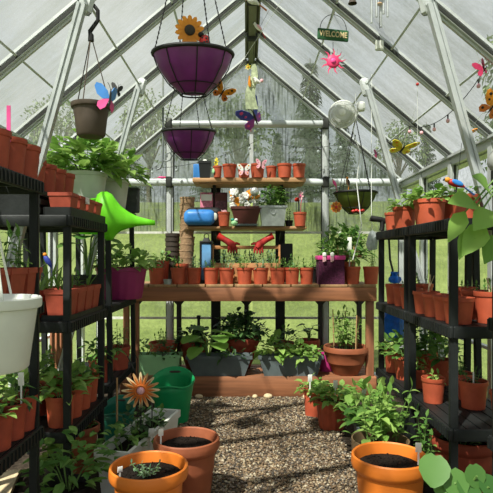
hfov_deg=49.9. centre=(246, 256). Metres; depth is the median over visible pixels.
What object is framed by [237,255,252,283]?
plant pot
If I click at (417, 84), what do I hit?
string
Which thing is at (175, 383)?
bucket
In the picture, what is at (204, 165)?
plant pot
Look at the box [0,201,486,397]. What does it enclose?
lawn
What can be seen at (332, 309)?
cane
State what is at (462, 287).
plant pot
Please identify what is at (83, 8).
trim
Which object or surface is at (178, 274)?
plant pot
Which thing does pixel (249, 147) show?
string lights
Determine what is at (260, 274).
plant pot
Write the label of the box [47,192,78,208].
square pot
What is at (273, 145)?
string lights
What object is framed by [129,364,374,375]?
shelf
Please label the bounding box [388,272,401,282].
bundle
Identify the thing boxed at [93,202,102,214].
square pot
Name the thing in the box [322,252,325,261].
peg
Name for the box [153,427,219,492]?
pot
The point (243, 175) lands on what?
plant pot
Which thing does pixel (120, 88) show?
ornament
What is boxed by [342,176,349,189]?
bird ornament
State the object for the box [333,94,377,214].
hanging basket
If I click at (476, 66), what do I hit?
ornament
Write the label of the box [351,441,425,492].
pot
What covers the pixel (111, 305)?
shelving unit
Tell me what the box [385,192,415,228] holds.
plant pot
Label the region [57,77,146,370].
trim
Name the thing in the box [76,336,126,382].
plant pot
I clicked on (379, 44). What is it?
sensor box
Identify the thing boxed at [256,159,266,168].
ornament
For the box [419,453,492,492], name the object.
plant
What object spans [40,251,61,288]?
square pot
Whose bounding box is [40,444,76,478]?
plant pot
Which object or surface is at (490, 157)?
lamp
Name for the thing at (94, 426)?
plant pot
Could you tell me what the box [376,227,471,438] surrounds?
shelving unit
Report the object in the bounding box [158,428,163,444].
plant label
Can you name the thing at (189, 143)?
hanging basket
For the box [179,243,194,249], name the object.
pot
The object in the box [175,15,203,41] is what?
flower ornament
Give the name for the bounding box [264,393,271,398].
cobbles
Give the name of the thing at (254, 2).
bird ornament
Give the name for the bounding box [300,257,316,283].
plant pot
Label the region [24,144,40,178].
plant pot
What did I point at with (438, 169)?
ceiling
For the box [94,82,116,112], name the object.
ornament
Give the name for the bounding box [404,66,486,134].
string lights
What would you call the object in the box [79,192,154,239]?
watering can
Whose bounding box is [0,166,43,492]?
shelving unit
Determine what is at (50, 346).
plant pot
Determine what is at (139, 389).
flower ornament
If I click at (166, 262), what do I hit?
plant pot
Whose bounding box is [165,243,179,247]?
pot
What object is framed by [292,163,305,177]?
plant pot
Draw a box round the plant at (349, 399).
[333,376,403,432]
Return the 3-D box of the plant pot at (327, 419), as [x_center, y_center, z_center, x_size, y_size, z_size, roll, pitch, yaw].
[0.482,0.851,3.057,0.301,0.272,0.290,0,0,-21]
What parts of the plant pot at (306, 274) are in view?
pot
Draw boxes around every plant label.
[7,105,10,141]
[18,372,23,403]
[117,466,122,476]
[148,428,153,450]
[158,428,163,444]
[308,374,311,396]
[333,380,337,402]
[347,237,351,265]
[415,443,421,464]
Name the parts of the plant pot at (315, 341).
stem, pot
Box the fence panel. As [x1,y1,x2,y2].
[50,333,72,368]
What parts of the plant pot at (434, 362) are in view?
stem, pot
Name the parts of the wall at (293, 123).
post, pane, post, pane, pane, rail, rail, rail, rail, pane, pane, post, pane, pane, post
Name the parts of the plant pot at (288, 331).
pot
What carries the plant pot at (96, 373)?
on the shelving unit at (67, 225)
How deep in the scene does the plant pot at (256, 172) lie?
3.95 m
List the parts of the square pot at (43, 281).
pot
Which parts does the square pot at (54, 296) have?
pot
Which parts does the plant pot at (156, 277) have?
pot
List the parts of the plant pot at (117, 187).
pot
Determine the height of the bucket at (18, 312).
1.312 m
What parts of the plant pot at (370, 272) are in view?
pot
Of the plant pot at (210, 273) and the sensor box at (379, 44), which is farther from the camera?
the plant pot at (210, 273)
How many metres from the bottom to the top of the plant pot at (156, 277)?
0.187 m
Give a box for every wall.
[8,231,84,391]
[96,58,406,378]
[399,142,492,399]
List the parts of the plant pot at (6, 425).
pot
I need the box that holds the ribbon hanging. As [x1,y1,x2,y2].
[245,45,263,108]
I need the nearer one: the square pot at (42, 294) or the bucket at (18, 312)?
the bucket at (18, 312)
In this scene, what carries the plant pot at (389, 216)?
on the shelving unit at (382, 306)
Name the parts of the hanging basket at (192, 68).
chain, frame, chain, chain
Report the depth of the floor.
2.86 m
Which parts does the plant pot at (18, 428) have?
stem, pot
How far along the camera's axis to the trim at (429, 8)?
2.12 m
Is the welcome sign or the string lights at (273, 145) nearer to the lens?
the welcome sign
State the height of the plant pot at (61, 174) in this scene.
0.125 m
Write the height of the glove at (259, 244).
0.159 m
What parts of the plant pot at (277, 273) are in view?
pot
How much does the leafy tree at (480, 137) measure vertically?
5.762 m
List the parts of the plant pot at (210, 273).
pot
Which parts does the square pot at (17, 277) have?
stem, pot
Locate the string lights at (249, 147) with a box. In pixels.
[151,138,261,173]
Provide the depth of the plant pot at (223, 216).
3.92 m
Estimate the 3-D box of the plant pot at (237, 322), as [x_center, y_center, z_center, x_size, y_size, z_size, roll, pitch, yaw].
[-0.042,0.620,4.086,0.467,0.461,0.514,0,0,-16]
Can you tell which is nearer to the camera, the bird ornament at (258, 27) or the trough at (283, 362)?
the bird ornament at (258, 27)
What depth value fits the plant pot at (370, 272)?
3.80 m
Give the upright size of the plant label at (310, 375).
0.140 m
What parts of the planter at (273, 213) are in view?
stem, planter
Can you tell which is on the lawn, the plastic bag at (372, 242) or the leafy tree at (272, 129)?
the leafy tree at (272, 129)
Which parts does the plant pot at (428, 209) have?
pot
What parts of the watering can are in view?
tank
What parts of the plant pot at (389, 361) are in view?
pot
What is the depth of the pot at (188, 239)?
4.04 m
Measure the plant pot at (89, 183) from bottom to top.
0.439 m
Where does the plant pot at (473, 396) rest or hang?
on the shelving unit at (456, 423)
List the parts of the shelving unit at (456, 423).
leg, shelf, shelf, shelf, leg, leg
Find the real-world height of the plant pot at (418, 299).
0.098 m
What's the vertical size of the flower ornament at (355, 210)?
0.081 m
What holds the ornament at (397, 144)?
hanging from the ceiling
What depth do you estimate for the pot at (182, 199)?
4.04 m
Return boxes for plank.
[0,469,19,492]
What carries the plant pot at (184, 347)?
on the bench
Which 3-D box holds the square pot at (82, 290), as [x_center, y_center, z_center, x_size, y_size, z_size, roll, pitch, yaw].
[-0.762,0.144,2.288,0.113,0.204,0.119,0,0,0]
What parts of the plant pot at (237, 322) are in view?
pot, stem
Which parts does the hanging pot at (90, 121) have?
pot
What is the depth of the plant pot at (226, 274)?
3.79 m
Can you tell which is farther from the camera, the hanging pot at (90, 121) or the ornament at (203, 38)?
the hanging pot at (90, 121)
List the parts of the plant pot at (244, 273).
pot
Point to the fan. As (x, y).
(341, 113)
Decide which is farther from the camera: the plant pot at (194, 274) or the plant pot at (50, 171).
the plant pot at (194, 274)
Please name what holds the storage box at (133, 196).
on the shelving unit at (111, 305)
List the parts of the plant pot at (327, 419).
pot, stem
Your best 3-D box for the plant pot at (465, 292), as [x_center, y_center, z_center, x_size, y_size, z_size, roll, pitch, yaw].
[0.940,0.170,2.160,0.120,0.160,0.120,0,0,-11]
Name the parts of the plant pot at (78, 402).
pot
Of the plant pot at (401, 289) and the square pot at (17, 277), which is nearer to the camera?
the square pot at (17, 277)
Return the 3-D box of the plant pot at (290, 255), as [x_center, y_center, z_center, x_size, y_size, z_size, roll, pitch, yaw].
[0.331,0.084,3.978,0.146,0.223,0.140,0,0,-43]
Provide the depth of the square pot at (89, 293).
2.40 m
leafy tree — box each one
[20,92,75,156]
[114,88,180,167]
[225,129,273,158]
[373,118,429,174]
[475,119,492,172]
[476,35,492,128]
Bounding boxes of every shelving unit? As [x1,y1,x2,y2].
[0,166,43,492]
[0,215,106,474]
[40,211,135,400]
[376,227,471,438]
[405,218,491,469]
[487,227,492,475]
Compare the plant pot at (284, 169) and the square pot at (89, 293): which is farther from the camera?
the plant pot at (284, 169)
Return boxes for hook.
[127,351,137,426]
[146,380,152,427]
[155,75,172,170]
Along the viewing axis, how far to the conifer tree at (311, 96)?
29.95 m
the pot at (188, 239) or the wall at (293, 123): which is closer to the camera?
the pot at (188, 239)
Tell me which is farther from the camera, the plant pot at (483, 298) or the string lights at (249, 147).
the string lights at (249, 147)
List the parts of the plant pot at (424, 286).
pot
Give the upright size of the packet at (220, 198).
0.270 m
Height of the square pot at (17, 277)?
0.270 m
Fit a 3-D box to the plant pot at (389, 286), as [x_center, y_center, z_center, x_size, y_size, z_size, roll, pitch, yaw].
[0.800,0.198,2.860,0.100,0.105,0.100,0,0,-17]
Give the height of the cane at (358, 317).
0.240 m
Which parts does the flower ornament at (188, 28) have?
flower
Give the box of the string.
[416,83,418,153]
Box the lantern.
[200,233,212,282]
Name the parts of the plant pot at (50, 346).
pot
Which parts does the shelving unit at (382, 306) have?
leg, shelf, leg, shelf, shelf, leg, leg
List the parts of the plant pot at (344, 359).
pot, stem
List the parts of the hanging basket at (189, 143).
chain, frame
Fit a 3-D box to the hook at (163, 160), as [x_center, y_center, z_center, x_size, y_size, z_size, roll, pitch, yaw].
[-0.602,-0.976,3.850,0.134,0.697,0.015,0,0,0]
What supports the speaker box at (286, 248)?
on the bench
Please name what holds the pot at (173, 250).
in the pot at (171, 255)
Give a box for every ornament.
[41,252,52,276]
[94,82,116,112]
[111,82,122,96]
[121,372,159,440]
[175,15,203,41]
[198,32,208,42]
[213,2,280,101]
[231,218,237,225]
[235,79,260,129]
[237,164,250,174]
[246,0,266,10]
[253,9,269,37]
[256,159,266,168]
[320,49,345,73]
[331,194,341,212]
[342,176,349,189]
[348,0,356,5]
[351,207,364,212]
[389,108,419,153]
[443,143,474,194]
[472,49,486,75]
[479,88,492,118]
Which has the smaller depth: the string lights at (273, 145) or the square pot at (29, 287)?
the square pot at (29, 287)
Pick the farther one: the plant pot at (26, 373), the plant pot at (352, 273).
the plant pot at (352, 273)
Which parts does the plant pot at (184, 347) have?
pot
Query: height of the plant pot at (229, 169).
0.100 m
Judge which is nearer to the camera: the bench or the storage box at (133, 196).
the storage box at (133, 196)
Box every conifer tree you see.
[28,124,41,143]
[121,110,135,153]
[298,63,337,199]
[331,121,352,178]
[410,122,441,197]
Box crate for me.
[0,191,49,214]
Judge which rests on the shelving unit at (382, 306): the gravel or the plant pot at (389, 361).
the plant pot at (389, 361)
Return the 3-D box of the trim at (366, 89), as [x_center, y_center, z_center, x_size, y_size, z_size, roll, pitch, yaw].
[0.973,-0.146,3.228,0.569,1.901,0.051,0,0,0]
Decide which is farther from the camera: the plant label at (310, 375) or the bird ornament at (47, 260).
the plant label at (310, 375)
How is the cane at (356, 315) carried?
in the plant pot at (344, 359)
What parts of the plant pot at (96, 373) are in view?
pot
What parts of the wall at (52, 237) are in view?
post, post, post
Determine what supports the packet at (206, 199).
on the shelf rack
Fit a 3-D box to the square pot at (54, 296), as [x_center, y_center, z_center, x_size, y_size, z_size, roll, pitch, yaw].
[-0.766,0.151,2.175,0.119,0.191,0.118,0,0,0]
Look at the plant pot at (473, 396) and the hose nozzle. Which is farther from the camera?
the hose nozzle
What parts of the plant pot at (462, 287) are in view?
pot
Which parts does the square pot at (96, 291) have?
pot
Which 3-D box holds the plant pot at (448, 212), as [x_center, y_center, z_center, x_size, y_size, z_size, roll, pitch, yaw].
[0.924,-0.233,2.360,0.206,0.187,0.175,0,0,-36]
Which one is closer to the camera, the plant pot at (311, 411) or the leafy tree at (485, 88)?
the plant pot at (311, 411)
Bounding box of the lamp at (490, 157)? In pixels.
[487,151,492,210]
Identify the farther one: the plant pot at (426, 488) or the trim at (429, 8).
the trim at (429, 8)
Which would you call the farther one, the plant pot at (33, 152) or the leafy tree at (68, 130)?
the leafy tree at (68, 130)
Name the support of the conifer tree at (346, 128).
on the lawn
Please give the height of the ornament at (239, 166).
0.088 m
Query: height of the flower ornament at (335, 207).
0.127 m
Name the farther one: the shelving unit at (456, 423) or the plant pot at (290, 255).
the plant pot at (290, 255)
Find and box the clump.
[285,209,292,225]
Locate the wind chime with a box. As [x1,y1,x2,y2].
[370,0,388,27]
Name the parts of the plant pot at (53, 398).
pot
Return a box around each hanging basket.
[151,0,234,97]
[161,88,216,160]
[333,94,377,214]
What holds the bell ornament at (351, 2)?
hanging from the ceiling
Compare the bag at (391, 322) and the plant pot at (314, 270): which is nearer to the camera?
the bag at (391, 322)
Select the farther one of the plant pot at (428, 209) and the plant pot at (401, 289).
the plant pot at (401, 289)
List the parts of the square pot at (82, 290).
pot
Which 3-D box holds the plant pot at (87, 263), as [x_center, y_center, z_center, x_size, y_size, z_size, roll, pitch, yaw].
[-0.924,0.008,3.123,0.401,0.514,0.495,0,0,-7]
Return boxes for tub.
[104,394,135,441]
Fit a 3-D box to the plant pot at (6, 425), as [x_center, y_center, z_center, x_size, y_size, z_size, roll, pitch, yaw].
[-0.745,0.473,1.613,0.168,0.213,0.162,0,0,38]
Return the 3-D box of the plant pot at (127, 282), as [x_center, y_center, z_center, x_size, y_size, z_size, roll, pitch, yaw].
[-0.803,0.087,3.406,0.511,0.356,0.488,0,0,-38]
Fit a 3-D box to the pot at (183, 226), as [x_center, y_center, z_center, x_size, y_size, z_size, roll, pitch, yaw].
[-0.459,-0.183,4.088,0.117,0.150,0.116,0,0,0]
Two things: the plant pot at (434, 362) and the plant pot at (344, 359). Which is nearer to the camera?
the plant pot at (434, 362)
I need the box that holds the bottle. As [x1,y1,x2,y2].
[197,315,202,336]
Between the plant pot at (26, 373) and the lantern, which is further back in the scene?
the lantern
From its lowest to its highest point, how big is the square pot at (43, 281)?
0.223 m
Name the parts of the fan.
cord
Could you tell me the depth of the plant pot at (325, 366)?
3.92 m
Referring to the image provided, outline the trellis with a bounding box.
[334,246,361,265]
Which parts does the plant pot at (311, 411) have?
pot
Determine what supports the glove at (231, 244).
hanging from the wooden planter at (252, 264)
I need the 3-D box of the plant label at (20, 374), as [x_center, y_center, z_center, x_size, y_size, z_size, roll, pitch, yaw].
[-0.721,0.436,1.697,0.018,0.134,0.009,0,0,-11]
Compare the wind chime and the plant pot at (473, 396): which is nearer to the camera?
the plant pot at (473, 396)
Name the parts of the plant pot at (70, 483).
pot, stem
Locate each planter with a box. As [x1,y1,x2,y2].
[213,244,280,282]
[229,187,260,225]
[256,184,290,225]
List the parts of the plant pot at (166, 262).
pot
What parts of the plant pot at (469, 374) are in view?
pot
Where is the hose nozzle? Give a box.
[369,215,393,281]
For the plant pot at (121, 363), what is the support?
on the shelving unit at (111, 305)
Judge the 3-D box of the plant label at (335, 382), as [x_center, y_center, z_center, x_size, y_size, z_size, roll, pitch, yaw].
[0.501,0.763,2.986,0.027,0.140,0.009,0,0,-11]
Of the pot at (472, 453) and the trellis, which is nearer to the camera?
the pot at (472, 453)
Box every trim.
[7,0,94,266]
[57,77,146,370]
[359,78,444,356]
[418,0,491,234]
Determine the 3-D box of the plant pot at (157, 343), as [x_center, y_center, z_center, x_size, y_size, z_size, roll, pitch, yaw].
[-0.640,0.695,4.060,0.220,0.310,0.220,0,0,-37]
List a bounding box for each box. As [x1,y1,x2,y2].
[125,187,139,212]
[193,164,199,177]
[280,243,292,281]
[375,36,383,50]
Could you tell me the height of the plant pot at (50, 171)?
0.125 m
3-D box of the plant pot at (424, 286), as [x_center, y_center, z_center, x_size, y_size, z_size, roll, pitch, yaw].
[0.920,0.156,2.780,0.116,0.189,0.116,0,0,-18]
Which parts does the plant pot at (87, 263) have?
stem, pot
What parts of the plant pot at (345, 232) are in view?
stem, pot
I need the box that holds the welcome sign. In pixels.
[317,9,348,41]
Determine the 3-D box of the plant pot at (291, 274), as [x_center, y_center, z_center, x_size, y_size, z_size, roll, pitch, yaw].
[0.341,0.116,3.828,0.154,0.158,0.154,0,0,-40]
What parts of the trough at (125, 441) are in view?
stem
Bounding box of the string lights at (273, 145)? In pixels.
[263,138,347,152]
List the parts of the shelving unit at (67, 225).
leg, shelf, leg, shelf, shelf, leg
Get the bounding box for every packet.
[200,193,212,206]
[215,193,226,211]
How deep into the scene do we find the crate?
2.09 m
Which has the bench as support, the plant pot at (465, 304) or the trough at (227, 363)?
the trough at (227, 363)
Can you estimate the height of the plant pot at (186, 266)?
0.187 m
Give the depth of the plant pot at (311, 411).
3.26 m
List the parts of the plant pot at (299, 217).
pot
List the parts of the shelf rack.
post, shelf, shelf, post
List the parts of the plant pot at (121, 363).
pot, stem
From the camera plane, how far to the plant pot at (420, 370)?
2.49 m
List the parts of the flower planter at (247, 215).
planter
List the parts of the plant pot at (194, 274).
pot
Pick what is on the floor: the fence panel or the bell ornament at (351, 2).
the fence panel
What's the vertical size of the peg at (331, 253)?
0.068 m
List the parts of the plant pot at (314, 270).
pot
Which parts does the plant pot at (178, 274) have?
pot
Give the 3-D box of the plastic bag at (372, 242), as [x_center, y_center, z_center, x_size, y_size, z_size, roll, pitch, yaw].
[0.724,-0.573,3.115,0.078,1.075,0.213,0,0,0]
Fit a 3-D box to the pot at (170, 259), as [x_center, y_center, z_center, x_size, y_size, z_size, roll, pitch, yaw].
[-0.573,0.062,4.100,0.114,0.115,0.113,0,0,0]
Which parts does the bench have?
leg, leg, leg, leg, leg, leg, leg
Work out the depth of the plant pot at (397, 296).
2.70 m
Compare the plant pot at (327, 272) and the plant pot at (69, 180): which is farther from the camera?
the plant pot at (327, 272)
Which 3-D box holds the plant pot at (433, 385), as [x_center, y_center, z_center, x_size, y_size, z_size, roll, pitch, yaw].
[0.802,0.547,2.268,0.100,0.147,0.106,0,0,-34]
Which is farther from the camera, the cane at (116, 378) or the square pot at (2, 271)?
the cane at (116, 378)
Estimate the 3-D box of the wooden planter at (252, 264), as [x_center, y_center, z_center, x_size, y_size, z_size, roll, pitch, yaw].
[-0.004,0.050,4.012,0.523,0.290,0.168,0,0,0]
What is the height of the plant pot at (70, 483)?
0.348 m
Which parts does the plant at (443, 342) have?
pot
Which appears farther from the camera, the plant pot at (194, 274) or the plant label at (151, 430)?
the plant pot at (194, 274)
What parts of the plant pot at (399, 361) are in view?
pot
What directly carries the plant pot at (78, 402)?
on the shelving unit at (67, 225)
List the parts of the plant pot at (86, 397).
pot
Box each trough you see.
[94,403,180,492]
[129,337,182,374]
[181,326,251,375]
[249,329,323,375]
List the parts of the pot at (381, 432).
pot, stem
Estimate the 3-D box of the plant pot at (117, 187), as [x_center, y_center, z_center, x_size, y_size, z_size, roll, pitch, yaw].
[-0.859,-0.500,3.311,0.537,0.419,0.560,0,0,-20]
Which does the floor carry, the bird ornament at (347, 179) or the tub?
the tub
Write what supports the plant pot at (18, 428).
on the shelving unit at (11, 182)
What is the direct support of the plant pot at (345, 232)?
on the bench
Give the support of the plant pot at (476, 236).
on the shelving unit at (490, 319)
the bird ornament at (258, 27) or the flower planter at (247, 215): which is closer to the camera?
the bird ornament at (258, 27)
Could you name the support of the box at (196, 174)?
on the shelf rack
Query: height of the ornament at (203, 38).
0.098 m
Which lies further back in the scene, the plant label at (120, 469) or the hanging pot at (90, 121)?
the hanging pot at (90, 121)
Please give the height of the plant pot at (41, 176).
0.163 m
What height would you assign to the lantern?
0.373 m
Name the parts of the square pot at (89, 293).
pot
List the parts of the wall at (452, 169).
post, post, post, rail, post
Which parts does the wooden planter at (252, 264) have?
rail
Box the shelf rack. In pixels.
[187,178,306,351]
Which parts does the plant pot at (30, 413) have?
pot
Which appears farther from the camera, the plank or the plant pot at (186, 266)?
the plant pot at (186, 266)
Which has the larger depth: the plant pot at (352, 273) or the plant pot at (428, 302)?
the plant pot at (352, 273)
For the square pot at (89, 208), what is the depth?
2.39 m
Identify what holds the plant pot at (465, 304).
on the shelving unit at (456, 423)
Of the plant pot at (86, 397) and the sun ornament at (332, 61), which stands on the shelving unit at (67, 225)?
the plant pot at (86, 397)
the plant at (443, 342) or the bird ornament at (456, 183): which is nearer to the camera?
the bird ornament at (456, 183)
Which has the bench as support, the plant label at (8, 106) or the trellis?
the trellis
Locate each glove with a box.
[216,233,239,253]
[251,233,274,253]
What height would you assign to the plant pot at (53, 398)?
0.218 m
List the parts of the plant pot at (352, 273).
pot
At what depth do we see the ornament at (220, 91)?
2.19 m
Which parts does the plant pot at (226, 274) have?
pot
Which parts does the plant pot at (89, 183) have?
stem, pot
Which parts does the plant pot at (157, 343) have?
pot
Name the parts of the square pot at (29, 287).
stem, pot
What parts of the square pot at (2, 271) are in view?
pot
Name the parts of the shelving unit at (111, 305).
leg, leg, leg, shelf, shelf, leg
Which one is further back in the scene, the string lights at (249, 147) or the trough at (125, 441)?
the string lights at (249, 147)
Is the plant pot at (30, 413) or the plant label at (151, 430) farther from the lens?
the plant label at (151, 430)
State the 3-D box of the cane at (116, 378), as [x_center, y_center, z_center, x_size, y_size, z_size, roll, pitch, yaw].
[-0.611,0.785,2.500,0.008,0.430,0.008,0,0,22]
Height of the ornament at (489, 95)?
0.179 m
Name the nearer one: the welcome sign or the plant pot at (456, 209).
the plant pot at (456, 209)
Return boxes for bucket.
[0,238,41,374]
[150,366,194,424]
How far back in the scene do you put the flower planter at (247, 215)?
3.92 m
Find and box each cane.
[116,378,117,421]
[332,309,334,347]
[355,315,356,348]
[356,317,358,347]
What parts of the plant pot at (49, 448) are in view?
pot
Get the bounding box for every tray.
[41,305,102,320]
[43,207,104,222]
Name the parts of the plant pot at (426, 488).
stem, pot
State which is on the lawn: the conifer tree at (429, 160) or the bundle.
the conifer tree at (429, 160)
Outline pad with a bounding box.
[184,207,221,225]
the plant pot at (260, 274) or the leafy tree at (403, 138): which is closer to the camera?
the plant pot at (260, 274)
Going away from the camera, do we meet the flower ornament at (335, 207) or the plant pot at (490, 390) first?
the plant pot at (490, 390)
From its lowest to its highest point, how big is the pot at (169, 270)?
0.115 m
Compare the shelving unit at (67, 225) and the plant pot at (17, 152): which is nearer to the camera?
the plant pot at (17, 152)
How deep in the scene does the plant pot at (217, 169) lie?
3.95 m
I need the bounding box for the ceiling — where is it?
[0,0,492,188]
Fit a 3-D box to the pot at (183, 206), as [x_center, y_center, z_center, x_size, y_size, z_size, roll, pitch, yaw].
[-0.459,-0.335,4.087,0.117,0.150,0.116,0,0,0]
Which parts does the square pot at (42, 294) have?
pot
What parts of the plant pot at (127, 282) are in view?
pot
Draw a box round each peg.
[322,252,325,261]
[330,252,333,261]
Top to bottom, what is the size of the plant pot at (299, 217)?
0.261 m
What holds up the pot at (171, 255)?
on the pot at (170, 259)
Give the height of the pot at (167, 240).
0.115 m
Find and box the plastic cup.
[163,279,171,283]
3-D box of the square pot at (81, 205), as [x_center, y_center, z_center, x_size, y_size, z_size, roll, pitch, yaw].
[-0.745,-0.216,2.280,0.096,0.085,0.096,0,0,0]
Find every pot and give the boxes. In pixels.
[0,128,11,168]
[0,219,27,293]
[0,223,42,293]
[0,255,10,293]
[0,367,49,398]
[0,377,41,441]
[0,381,48,431]
[0,393,25,451]
[8,136,27,173]
[11,259,44,317]
[13,353,57,415]
[15,426,116,492]
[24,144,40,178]
[37,160,46,181]
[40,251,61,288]
[40,256,74,286]
[40,266,62,314]
[40,344,61,385]
[40,360,99,418]
[40,371,88,428]
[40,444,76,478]
[44,164,56,191]
[44,272,78,314]
[46,128,129,198]
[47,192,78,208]
[55,168,66,191]
[55,270,86,313]
[57,233,121,284]
[57,359,101,409]
[64,173,74,191]
[70,4,110,139]
[70,140,153,208]
[72,419,100,473]
[73,266,93,310]
[73,357,103,402]
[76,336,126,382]
[77,196,85,210]
[77,267,100,307]
[82,243,161,299]
[85,199,95,212]
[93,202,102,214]
[104,323,130,370]
[108,450,187,492]
[148,258,164,283]
[148,328,176,351]
[150,250,176,282]
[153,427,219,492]
[165,233,179,237]
[165,238,179,242]
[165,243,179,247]
[165,248,179,252]
[165,253,179,257]
[165,258,179,262]
[168,267,174,281]
[170,256,185,283]
[170,324,215,368]
[175,259,188,282]
[179,203,194,209]
[179,210,185,222]
[179,223,187,229]
[179,230,193,242]
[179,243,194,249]
[179,250,193,262]
[180,197,194,203]
[180,236,194,242]
[180,256,194,262]
[187,255,201,283]
[198,159,211,177]
[203,258,218,283]
[210,307,272,368]
[212,157,221,177]
[218,212,229,225]
[219,256,235,283]
[222,163,236,177]
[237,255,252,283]
[238,163,249,177]
[251,163,264,177]
[253,259,268,283]
[266,165,276,177]
[267,324,300,350]
[268,256,284,283]
[277,163,291,177]
[282,255,298,282]
[285,262,299,283]
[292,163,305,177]
[293,191,306,225]
[294,374,327,417]
[297,323,319,350]
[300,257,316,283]
[305,254,320,282]
[306,379,350,430]
[316,222,377,282]
[318,345,332,371]
[323,304,367,375]
[344,250,360,283]
[349,375,417,475]
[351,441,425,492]
[363,250,377,283]
[375,337,403,372]
[379,329,432,379]
[384,212,394,229]
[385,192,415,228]
[385,283,403,303]
[393,281,403,305]
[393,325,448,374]
[399,185,448,224]
[399,287,422,308]
[401,183,452,223]
[411,404,439,492]
[413,290,439,313]
[416,270,433,290]
[416,330,473,385]
[416,358,428,388]
[421,368,446,403]
[422,293,448,316]
[429,428,491,492]
[432,295,448,320]
[433,185,472,218]
[442,296,474,324]
[444,186,482,217]
[447,173,492,263]
[447,356,472,399]
[448,280,477,295]
[458,366,488,410]
[461,280,482,318]
[473,278,491,323]
[489,389,491,406]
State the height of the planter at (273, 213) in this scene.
0.309 m
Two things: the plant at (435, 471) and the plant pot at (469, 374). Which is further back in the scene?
the plant pot at (469, 374)
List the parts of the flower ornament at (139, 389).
flower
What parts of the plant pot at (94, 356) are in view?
pot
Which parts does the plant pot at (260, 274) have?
pot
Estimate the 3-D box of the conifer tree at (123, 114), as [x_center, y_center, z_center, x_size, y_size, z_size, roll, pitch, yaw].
[-7.388,-5.716,32.934,2.720,6.961,2.644,0,0,-25]
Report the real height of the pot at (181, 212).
0.150 m
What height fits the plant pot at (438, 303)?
0.095 m
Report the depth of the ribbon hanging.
3.90 m
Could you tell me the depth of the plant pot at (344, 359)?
3.78 m
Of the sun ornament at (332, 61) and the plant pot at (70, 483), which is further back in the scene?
the sun ornament at (332, 61)
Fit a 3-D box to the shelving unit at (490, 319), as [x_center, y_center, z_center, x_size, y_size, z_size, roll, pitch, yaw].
[1.003,0.430,1.473,0.416,1.141,0.626,0,0,0]
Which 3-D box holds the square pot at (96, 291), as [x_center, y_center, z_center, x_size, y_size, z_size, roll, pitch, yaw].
[-0.756,0.143,2.527,0.116,0.207,0.134,0,0,0]
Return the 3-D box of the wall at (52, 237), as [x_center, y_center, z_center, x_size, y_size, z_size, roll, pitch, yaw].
[-1.195,0.195,2.186,0.050,1.610,4.394,0,0,0]
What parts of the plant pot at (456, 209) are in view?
pot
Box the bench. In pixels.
[120,281,376,396]
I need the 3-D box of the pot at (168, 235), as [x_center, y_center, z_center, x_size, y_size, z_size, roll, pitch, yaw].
[-0.571,-0.125,4.100,0.114,0.115,0.113,0,0,0]
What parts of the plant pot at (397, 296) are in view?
pot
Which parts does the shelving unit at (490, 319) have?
shelf, shelf, leg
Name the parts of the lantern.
glass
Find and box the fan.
[328,100,364,259]
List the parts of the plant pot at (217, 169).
pot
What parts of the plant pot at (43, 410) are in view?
pot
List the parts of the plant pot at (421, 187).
pot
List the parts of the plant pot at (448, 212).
pot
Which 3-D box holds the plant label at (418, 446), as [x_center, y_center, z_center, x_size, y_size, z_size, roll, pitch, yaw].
[0.602,0.704,1.857,0.021,0.108,0.008,0,0,11]
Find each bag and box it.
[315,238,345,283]
[366,110,377,250]
[384,313,403,341]
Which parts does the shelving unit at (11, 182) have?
shelf, shelf, leg, shelf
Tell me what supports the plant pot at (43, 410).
on the shelving unit at (67, 225)
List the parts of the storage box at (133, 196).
lid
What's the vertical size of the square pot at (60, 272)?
0.262 m
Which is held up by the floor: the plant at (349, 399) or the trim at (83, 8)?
the plant at (349, 399)
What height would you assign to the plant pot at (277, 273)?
0.205 m
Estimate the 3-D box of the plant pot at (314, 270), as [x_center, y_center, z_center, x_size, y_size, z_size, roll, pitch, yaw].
[0.502,0.084,4.040,0.127,0.221,0.147,0,0,-12]
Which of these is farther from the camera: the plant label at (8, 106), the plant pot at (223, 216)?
the plant pot at (223, 216)
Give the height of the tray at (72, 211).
0.032 m
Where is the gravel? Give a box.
[178,396,358,492]
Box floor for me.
[7,383,434,492]
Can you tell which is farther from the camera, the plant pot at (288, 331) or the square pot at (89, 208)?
the plant pot at (288, 331)
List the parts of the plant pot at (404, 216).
pot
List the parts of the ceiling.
pane, pane, pane, pane, pane, pane, pane, pane, pane, pane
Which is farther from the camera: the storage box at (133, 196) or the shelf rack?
the shelf rack
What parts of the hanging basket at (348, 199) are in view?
chain, chain, frame, chain, chain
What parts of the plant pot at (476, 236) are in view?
stem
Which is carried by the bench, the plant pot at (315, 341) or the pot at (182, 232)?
the plant pot at (315, 341)
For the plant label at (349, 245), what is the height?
0.349 m
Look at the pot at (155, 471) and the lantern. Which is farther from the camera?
the lantern

